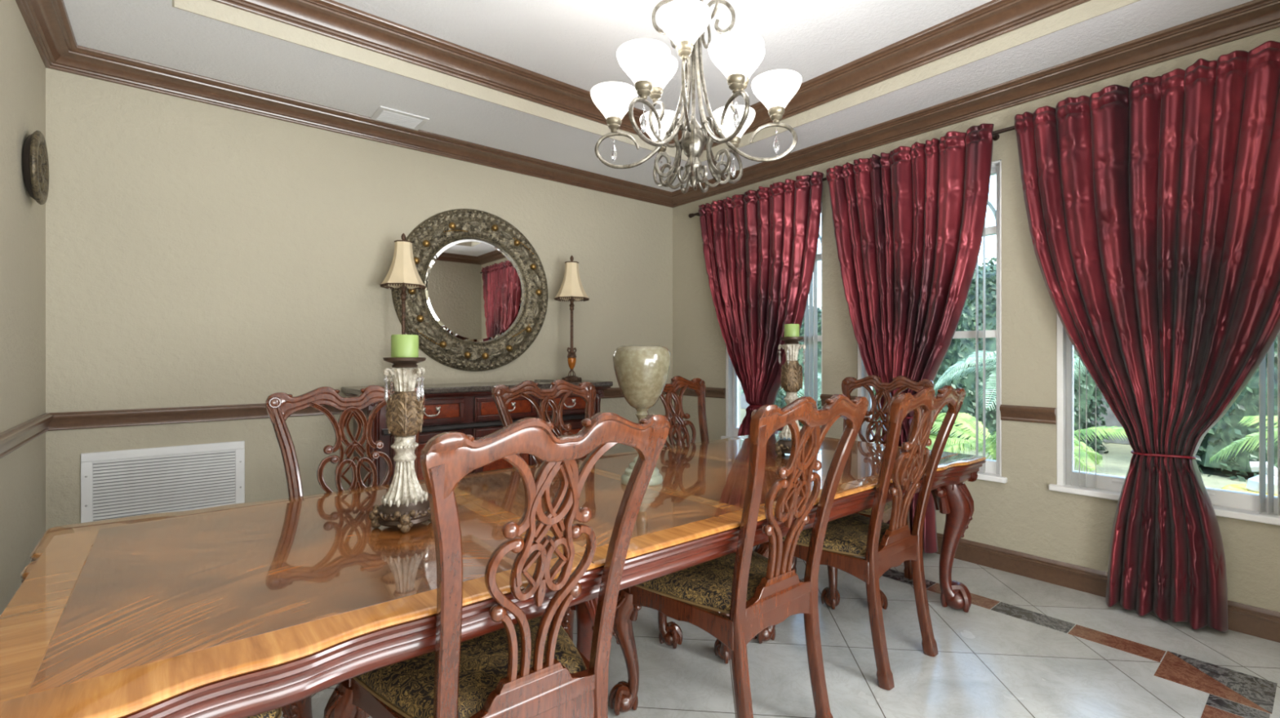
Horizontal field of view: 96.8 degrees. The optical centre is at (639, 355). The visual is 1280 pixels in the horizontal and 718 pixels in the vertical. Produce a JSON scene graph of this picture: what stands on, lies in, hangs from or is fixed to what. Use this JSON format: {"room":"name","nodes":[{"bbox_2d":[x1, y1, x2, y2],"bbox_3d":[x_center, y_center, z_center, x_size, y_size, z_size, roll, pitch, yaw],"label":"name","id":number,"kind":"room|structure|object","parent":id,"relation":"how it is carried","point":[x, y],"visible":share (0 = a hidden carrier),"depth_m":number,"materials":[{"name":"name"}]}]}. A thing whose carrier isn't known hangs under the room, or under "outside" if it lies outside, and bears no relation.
{"room":"dining room","nodes":[
{"label":"dining room","id":0,"kind":"room"},
{"bbox_2d":[0,0,45,616],"bbox_3d":[-0.835,-0.300,0.072,0.200,3.100,7.368,0,0,-39],"label":"wall","id":1,"kind":"structure","parent":0,"point":[22,68],"depth_m":2.36,"materials":[{"name":"beige paint"}]},
{"bbox_2d":[22,130,48,204],"bbox_3d":[-2.645,-0.825,2.488,0.057,0.316,0.316,0,0,-39],"label":"wall medallion","id":2,"kind":"object","parent":1,"relation":"attached to","point":[35,164],"visible":1,"depth_m":2.42,"materials":[{"name":"brown metal"}]},
{"bbox_2d":[45,67,672,531],"bbox_3d":[-1.386,-0.300,4.251,4.638,3.100,0.200,0,0,-39],"label":"wall","id":3,"kind":"structure","parent":0,"point":[198,254],"depth_m":3.38,"materials":[{"name":"beige paint"}]},
{"bbox_2d":[80,440,244,523],"bbox_3d":[-2.593,0.725,3.123,0.690,0.450,0.017,0,0,-39],"label":"air vent","id":4,"kind":"object","parent":3,"relation":"in","point":[116,484],"visible":0.73,"depth_m":3.10,"materials":[{"name":"white metal"}]},
{"bbox_2d":[391,208,547,371],"bbox_3d":[-1.198,-0.487,4.216,1.208,1.208,0.093,0,0,-39],"label":"round wall mirror","id":5,"kind":"object","parent":3,"relation":"attached to","point":[483,304],"visible":0.96,"depth_m":4.21,"materials":[{"name":"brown metal"}]},
{"bbox_2d":[427,241,520,339],"bbox_3d":[-1.221,-0.487,4.245,0.726,0.726,0.010,0,0,-39],"label":"mirror glass","id":6,"kind":"object","parent":5,"relation":"attached to","point":[474,287],"depth_m":4.23,"materials":[{"name":"silver metal"}]},
{"bbox_2d":[15,0,1279,208],"bbox_3d":[0.098,-1.490,2.436,4.238,0.105,4.488,0,0,-39],"label":"trim","id":7,"kind":"structure","parent":3,"relation":"attached to","point":[48,24],"depth_m":3.25,"materials":[{"name":"brown wood"}]},
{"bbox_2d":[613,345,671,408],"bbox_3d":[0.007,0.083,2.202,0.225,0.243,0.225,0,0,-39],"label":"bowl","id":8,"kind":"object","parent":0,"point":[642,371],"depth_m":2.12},
{"bbox_2d":[63,0,1253,191],"bbox_3d":[0.946,-1.704,1.399,4.638,0.332,7.568,0,0,-39],"label":"ceiling","id":9,"kind":"structure","parent":0,"point":[576,43],"depth_m":3.06,"materials":[{"name":"white paint"}]},
{"bbox_2d":[370,106,429,130],"bbox_3d":[-1.554,-1.534,3.677,0.300,0.011,0.230,0,0,-39],"label":"ceiling vent","id":10,"kind":"object","parent":9,"relation":"in","point":[384,114],"visible":1,"depth_m":3.66,"materials":[{"name":"white metal"}]},
{"bbox_2d":[212,0,1090,151],"bbox_3d":[0.091,-1.679,2.432,3.228,0.122,2.818,0,0,-39],"label":"trim","id":11,"kind":"structure","parent":9,"relation":"attached to","point":[331,19],"depth_m":3.12,"materials":[{"name":"brown wood"}]},
{"bbox_2d":[590,0,801,193],"bbox_3d":[0.221,-1.218,2.351,0.852,1.045,0.836,0,0,-39],"label":"chandelier","id":12,"kind":"object","parent":9,"relation":"hanging from","point":[650,64],"visible":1,"depth_m":2.28,"materials":[{"name":"beige metal"}]},
{"bbox_2d":[280,546,1279,717],"bbox_3d":[0.899,1.299,1.457,4.538,0.101,7.318,0,0,-39],"label":"floor","id":13,"kind":"structure","parent":0,"point":[1024,647],"depth_m":2.31,"materials":[{"name":"tile"}]},
{"bbox_2d":[247,707,281,717],"bbox_3d":[-1.184,0.686,1.228,0.694,1.137,0.640,0,0,-39],"label":"dining chair","id":14,"kind":"object","parent":13,"relation":"on","point":[277,713],"visible":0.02,"depth_m":1.21,"materials":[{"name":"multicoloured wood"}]},
{"bbox_2d":[265,385,425,717],"bbox_3d":[-0.926,0.686,1.964,0.640,1.137,0.694,0,0,-39],"label":"dining chair","id":15,"kind":"object","parent":13,"relation":"on","point":[279,406],"visible":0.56,"depth_m":2.13,"materials":[{"name":"brown wood"}]},
{"bbox_2d":[341,379,613,486],"bbox_3d":[-1.068,0.725,4.039,1.810,1.050,0.505,0,0,-39],"label":"sideboard","id":16,"kind":"object","parent":13,"relation":"on","point":[466,408],"visible":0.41,"depth_m":3.72,"materials":[{"name":"brown wood"}]},
{"bbox_2d":[380,233,426,386],"bbox_3d":[-1.541,-0.300,3.700,0.269,1.000,0.269,0,0,3],"label":"lamp","id":17,"kind":"object","parent":16,"relation":"on","point":[402,274],"visible":0.73,"depth_m":3.65,"materials":[{"name":"beige fabric"}]},
{"bbox_2d":[554,255,589,381],"bbox_3d":[-0.542,-0.300,4.517,0.269,1.000,0.269,0,0,-32],"label":"lamp","id":18,"kind":"object","parent":16,"relation":"on","point":[571,289],"visible":0.99,"depth_m":4.47,"materials":[{"name":"beige fabric"}]},
{"bbox_2d":[0,431,986,717],"bbox_3d":[-0.002,0.869,2.194,3.344,0.760,1.268,0,0,-39],"label":"dining table","id":19,"kind":"object","parent":13,"relation":"on","point":[245,610],"visible":0.79,"depth_m":1.27,"materials":[{"name":"brown wood"}]},
{"bbox_2d":[368,357,431,533],"bbox_3d":[-0.679,0.247,1.641,0.159,0.485,0.159,0,0,28],"label":"candlestick","id":20,"kind":"object","parent":19,"relation":"on","point":[405,505],"visible":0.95,"depth_m":1.61,"materials":[{"name":"brown metal"}]},
{"bbox_2d":[391,333,418,357],"bbox_3d":[-0.679,-0.027,1.641,0.074,0.072,0.074,0,0,-39],"label":"pillar candle","id":21,"kind":"object","parent":20,"relation":"on","point":[405,345],"visible":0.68,"depth_m":1.61,"materials":[{"name":"green wax"}]},
{"bbox_2d":[613,345,671,486],"bbox_3d":[0.007,0.225,2.202,0.225,0.528,0.225,0,0,-39],"label":"stone vase","id":22,"kind":"object","parent":19,"relation":"on","point":[642,371],"visible":0.66,"depth_m":2.13,"materials":[{"name":"beige stone"}]},
{"bbox_2d":[774,337,806,456],"bbox_3d":[0.751,0.198,2.810,0.159,0.581,0.159,0,0,28],"label":"candlestick","id":23,"kind":"object","parent":19,"relation":"on","point":[791,380],"visible":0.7,"depth_m":2.78,"materials":[{"name":"brown metal"}]},
{"bbox_2d":[783,324,799,337],"bbox_3d":[0.751,-0.123,2.810,0.074,0.072,0.074,0,0,-39],"label":"pillar candle","id":24,"kind":"object","parent":23,"relation":"on","point":[789,330],"visible":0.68,"depth_m":2.78,"materials":[{"name":"green wax"}]},
{"bbox_2d":[323,412,670,717],"bbox_3d":[-0.350,0.686,1.385,0.640,1.137,0.694,0,0,-39],"label":"dining chair","id":25,"kind":"object","parent":13,"relation":"on","point":[532,668],"visible":0.96,"depth_m":1.22,"materials":[{"name":"brown wood"}]},
{"bbox_2d":[356,616,585,717],"bbox_3d":[-0.408,0.759,1.456,0.547,0.065,0.467,0,0,-39],"label":"seat cushion","id":26,"kind":"object","parent":25,"relation":"on","point":[405,689],"depth_m":1.32,"materials":[{"name":"fabric"}]},
{"bbox_2d":[491,379,682,648],"bbox_3d":[-0.258,0.686,2.511,0.640,1.137,0.694,0,0,-39],"label":"dining chair","id":27,"kind":"object","parent":13,"relation":"on","point":[670,633],"visible":0.34,"depth_m":2.68,"materials":[{"name":"brown wood"}]},
{"bbox_2d":[647,376,719,613],"bbox_3d":[0.361,0.686,3.017,0.640,1.137,0.694,0,0,-39],"label":"dining chair","id":28,"kind":"object","parent":13,"relation":"on","point":[673,415],"visible":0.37,"depth_m":3.25,"materials":[{"name":"brown wood"}]},
{"bbox_2d":[608,394,868,717],"bbox_3d":[0.332,0.686,1.942,0.640,1.137,0.694,0,0,-39],"label":"dining chair","id":29,"kind":"object","parent":13,"relation":"on","point":[752,593],"visible":0.94,"depth_m":1.79,"materials":[{"name":"brown wood"}]},
{"bbox_2d":[639,551,768,611],"bbox_3d":[0.274,0.759,2.014,0.547,0.065,0.467,0,0,-39],"label":"seat cushion","id":30,"kind":"object","parent":29,"relation":"on","point":[706,586],"depth_m":1.86,"materials":[{"name":"fabric"}]},
{"bbox_2d":[752,386,965,690],"bbox_3d":[0.932,0.686,2.433,0.640,1.137,0.694,0,0,-39],"label":"dining chair","id":31,"kind":"object","parent":13,"relation":"on","point":[883,546],"visible":0.81,"depth_m":2.26,"materials":[{"name":"brown wood"}]},
{"bbox_2d":[782,513,888,555],"bbox_3d":[0.874,0.759,2.504,0.547,0.065,0.467,0,0,-39],"label":"seat cushion","id":32,"kind":"object","parent":31,"relation":"on","point":[846,535],"depth_m":2.35,"materials":[{"name":"fabric"}]},
{"bbox_2d":[791,374,934,609],"bbox_3d":[1.228,0.686,3.200,0.694,1.137,0.640,0,0,-39],"label":"dining chair","id":33,"kind":"object","parent":13,"relation":"on","point":[849,384],"visible":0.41,"depth_m":3.34,"materials":[{"name":"brown wood"}]},
{"bbox_2d":[861,501,892,513],"bbox_3d":[1.157,0.759,3.142,0.467,0.065,0.547,0,0,-39],"label":"seat cushion","id":34,"kind":"object","parent":33,"relation":"on","point":[888,506],"depth_m":2.89,"materials":[{"name":"fabric"}]},
{"bbox_2d":[672,26,1279,612],"bbox_3d":[1.815,-0.300,3.841,0.200,3.100,4.888,0,0,-39],"label":"wall","id":35,"kind":"structure","parent":0,"point":[1020,514],"depth_m":3.26,"materials":[{"name":"beige paint"}]},
{"bbox_2d":[0,386,725,458],"bbox_3d":[0.440,0.330,2.018,4.238,0.090,5.568,0,0,-39],"label":"trim","id":36,"kind":"structure","parent":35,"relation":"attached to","point":[11,439],"depth_m":3.05,"materials":[{"name":"brown wood"}]},
{"bbox_2d":[720,202,822,439],"bbox_3d":[1.091,-0.206,4.642,0.153,1.888,1.025,0,0,-39],"label":"window","id":37,"kind":"structure","parent":35,"relation":"in","point":[732,428],"depth_m":4.98,"materials":[{"name":"white paint"}]},
{"bbox_2d":[804,248,817,409],"bbox_3d":[1.309,-0.219,4.352,0.075,1.838,0.200,0,0,-39],"label":"vertical blind","id":38,"kind":"object","parent":37,"relation":"attached to","point":[813,294],"visible":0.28,"depth_m":4.35,"materials":[{"name":"white plastic"}]},
{"bbox_2d":[820,394,857,406],"bbox_3d":[1.438,0.330,4.121,0.030,0.090,0.280,0,0,-39],"label":"trim","id":39,"kind":"structure","parent":35,"relation":"attached to","point":[823,397],"depth_m":4.19,"materials":[{"name":"brown wood"}]},
{"bbox_2d":[688,125,1014,217],"bbox_3d":[1.744,-1.285,3.691,0.104,0.040,4.006,0,0,-39],"label":"curtain rod","id":40,"kind":"object","parent":35,"relation":"attached to","point":[996,136],"visible":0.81,"depth_m":3.27,"materials":[{"name":"brown metal"}]},
{"bbox_2d":[697,171,823,436],"bbox_3d":[0.892,-0.061,4.580,0.180,2.567,1.263,0,0,-39],"label":"curtain","id":41,"kind":"object","parent":40,"relation":"hanging from","point":[760,246],"visible":0.72,"depth_m":4.49,"materials":[{"name":"red fabric"}]},
{"bbox_2d":[826,123,994,553],"bbox_3d":[1.650,-0.062,3.654,0.179,2.568,1.088,0,0,-39],"label":"curtain","id":42,"kind":"object","parent":40,"relation":"hanging from","point":[908,222],"visible":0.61,"depth_m":3.58,"materials":[{"name":"red fabric"}]},
{"bbox_2d":[1014,40,1279,632],"bbox_3d":[2.465,-0.054,2.669,0.164,2.582,1.265,0,0,-39],"label":"curtain","id":43,"kind":"object","parent":40,"relation":"hanging from","point":[1153,204],"visible":1,"depth_m":2.66,"materials":[{"name":"red fabric"}]},
{"bbox_2d":[857,160,1007,483],"bbox_3d":[1.861,-0.206,3.700,0.153,1.888,0.968,0,0,-39],"label":"window","id":44,"kind":"structure","parent":35,"relation":"in","point":[993,473],"depth_m":3.39,"materials":[{"name":"white paint"}]},
{"bbox_2d":[975,164,995,473],"bbox_3d":[2.059,-0.219,3.434,0.075,1.838,0.160,0,0,-39],"label":"vertical blind","id":45,"kind":"object","parent":44,"relation":"attached to","point":[993,166],"visible":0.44,"depth_m":3.42,"materials":[{"name":"white plastic"}]},
{"bbox_2d":[1000,404,1056,424],"bbox_3d":[2.186,0.330,3.207,0.030,0.090,0.267,0,0,-39],"label":"trim","id":46,"kind":"structure","parent":35,"relation":"attached to","point":[1008,412],"depth_m":3.20,"materials":[{"name":"brown wood"}]},
{"bbox_2d":[922,533,1279,643],"bbox_3d":[1.240,1.186,3.370,1.287,0.128,4.488,0,0,-39],"label":"baseboard","id":47,"kind":"structure","parent":35,"relation":"attached to","point":[1257,622],"depth_m":3.07,"materials":[{"name":"brown wood"}]},
{"bbox_2d":[1048,314,1279,525],"bbox_3d":[2.601,-0.206,2.796,0.153,1.888,0.955,0,0,-39],"label":"window","id":48,"kind":"structure","parent":35,"relation":"in","point":[1240,505],"depth_m":3.05,"materials":[{"name":"white paint"}]},
{"bbox_2d":[1071,342,1096,489],"bbox_3d":[2.377,-0.219,3.045,0.075,1.838,0.225,0,0,-39],"label":"vertical blind","id":49,"kind":"object","parent":48,"relation":"attached to","point":[1071,343],"visible":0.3,"depth_m":3.03,"materials":[{"name":"white plastic"}]},
{"bbox_2d":[1258,330,1279,515],"bbox_3d":[2.814,-0.219,2.511,0.075,1.838,0.205,0,0,-39],"label":"vertical blind","id":50,"kind":"object","parent":48,"relation":"attached to","point":[1262,367],"visible":0.29,"depth_m":2.53,"materials":[{"name":"white plastic"}]},
{"label":"outside","id":51,"kind":"structure","parent":0,"visible":0},
{"bbox_2d":[740,408,1258,488],"bbox_3d":[5.822,1.450,8.637,12.050,0.100,22.000,0,0,-39],"label":"ground","id":52,"kind":"structure","parent":51,"point":[1117,460],"depth_m":7.14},
{"bbox_2d":[740,373,882,429],"bbox_3d":[2.401,0.758,7.492,2.282,1.302,2.000,0,0,-39],"label":"palm","id":53,"kind":"object","parent":52,"relation":"on","point":[801,393],"visible":0.06,"depth_m":7.30,"materials":[{"name":"green plant"}]},
{"bbox_2d":[773,305,882,429],"bbox_3d":[3.670,0.200,11.787,1.781,2.476,3.220,0,0,-39],"label":"shrub","id":54,"kind":"object","parent":52,"relation":"on","point":[780,402],"visible":0.04,"depth_m":11.24,"materials":[{"name":"green plant"}]},
{"bbox_2d":[740,383,1129,444],"bbox_3d":[5.239,0.175,12.036,0.250,2.450,28.000,0,0,-39],"label":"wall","id":55,"kind":"structure","parent":52,"relation":"on","point":[1111,420],"depth_m":9.12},
{"bbox_2d":[933,350,1088,411],"bbox_3d":[4.617,0.666,6.572,2.392,1.467,2.011,0,0,-9],"label":"palm","id":56,"kind":"object","parent":52,"relation":"on","point":[989,356],"visible":0.24,"depth_m":6.44,"materials":[{"name":"green plant"}]},
{"bbox_2d":[929,257,1110,453],"bbox_3d":[5.746,-0.051,9.093,1.742,2.977,2.788,0,0,-39],"label":"plants","id":57,"kind":"object","parent":52,"relation":"on","point":[958,349],"visible":0.17,"depth_m":8.66,"materials":[{"name":"green plant"}]},
{"bbox_2d":[925,412,1128,473],"bbox_3d":[3.491,1.018,5.185,1.810,0.929,1.838,0,0,-39],"label":"palm","id":58,"kind":"object","parent":52,"relation":"on","point":[953,445],"visible":0.31,"depth_m":5.06,"materials":[{"name":"green plant"}]},
{"bbox_2d":[1195,335,1277,482],"bbox_3d":[7.551,0.100,6.561,1.820,2.675,2.825,0,0,-39],"label":"plants","id":59,"kind":"object","parent":52,"relation":"on","point":[1228,430],"visible":0.09,"depth_m":6.42,"materials":[{"name":"green plant"}]},
{"bbox_2d":[1208,415,1277,463],"bbox_3d":[4.988,0.816,3.381,2.164,1.195,1.971,0,0,10],"label":"palm","id":60,"kind":"object","parent":52,"relation":"on","point":[1241,442],"visible":0.71,"depth_m":3.94,"materials":[{"name":"green plant"}]},
{"bbox_3d":[3.570,1.135,3.178,0.710,0.530,1.660,0,0,-39],"label":"garden bench","id":61,"kind":"object","parent":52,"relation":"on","visible":0},
{"bbox_2d":[1221,462,1277,496],"bbox_3d":[3.527,0.730,3.143,0.440,0.274,0.460,0,0,-39],"label":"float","id":62,"kind":"object","parent":61,"relation":"on","point":[1252,486],"visible":0.26,"depth_m":3.18,"materials":[{"name":"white plastic"}]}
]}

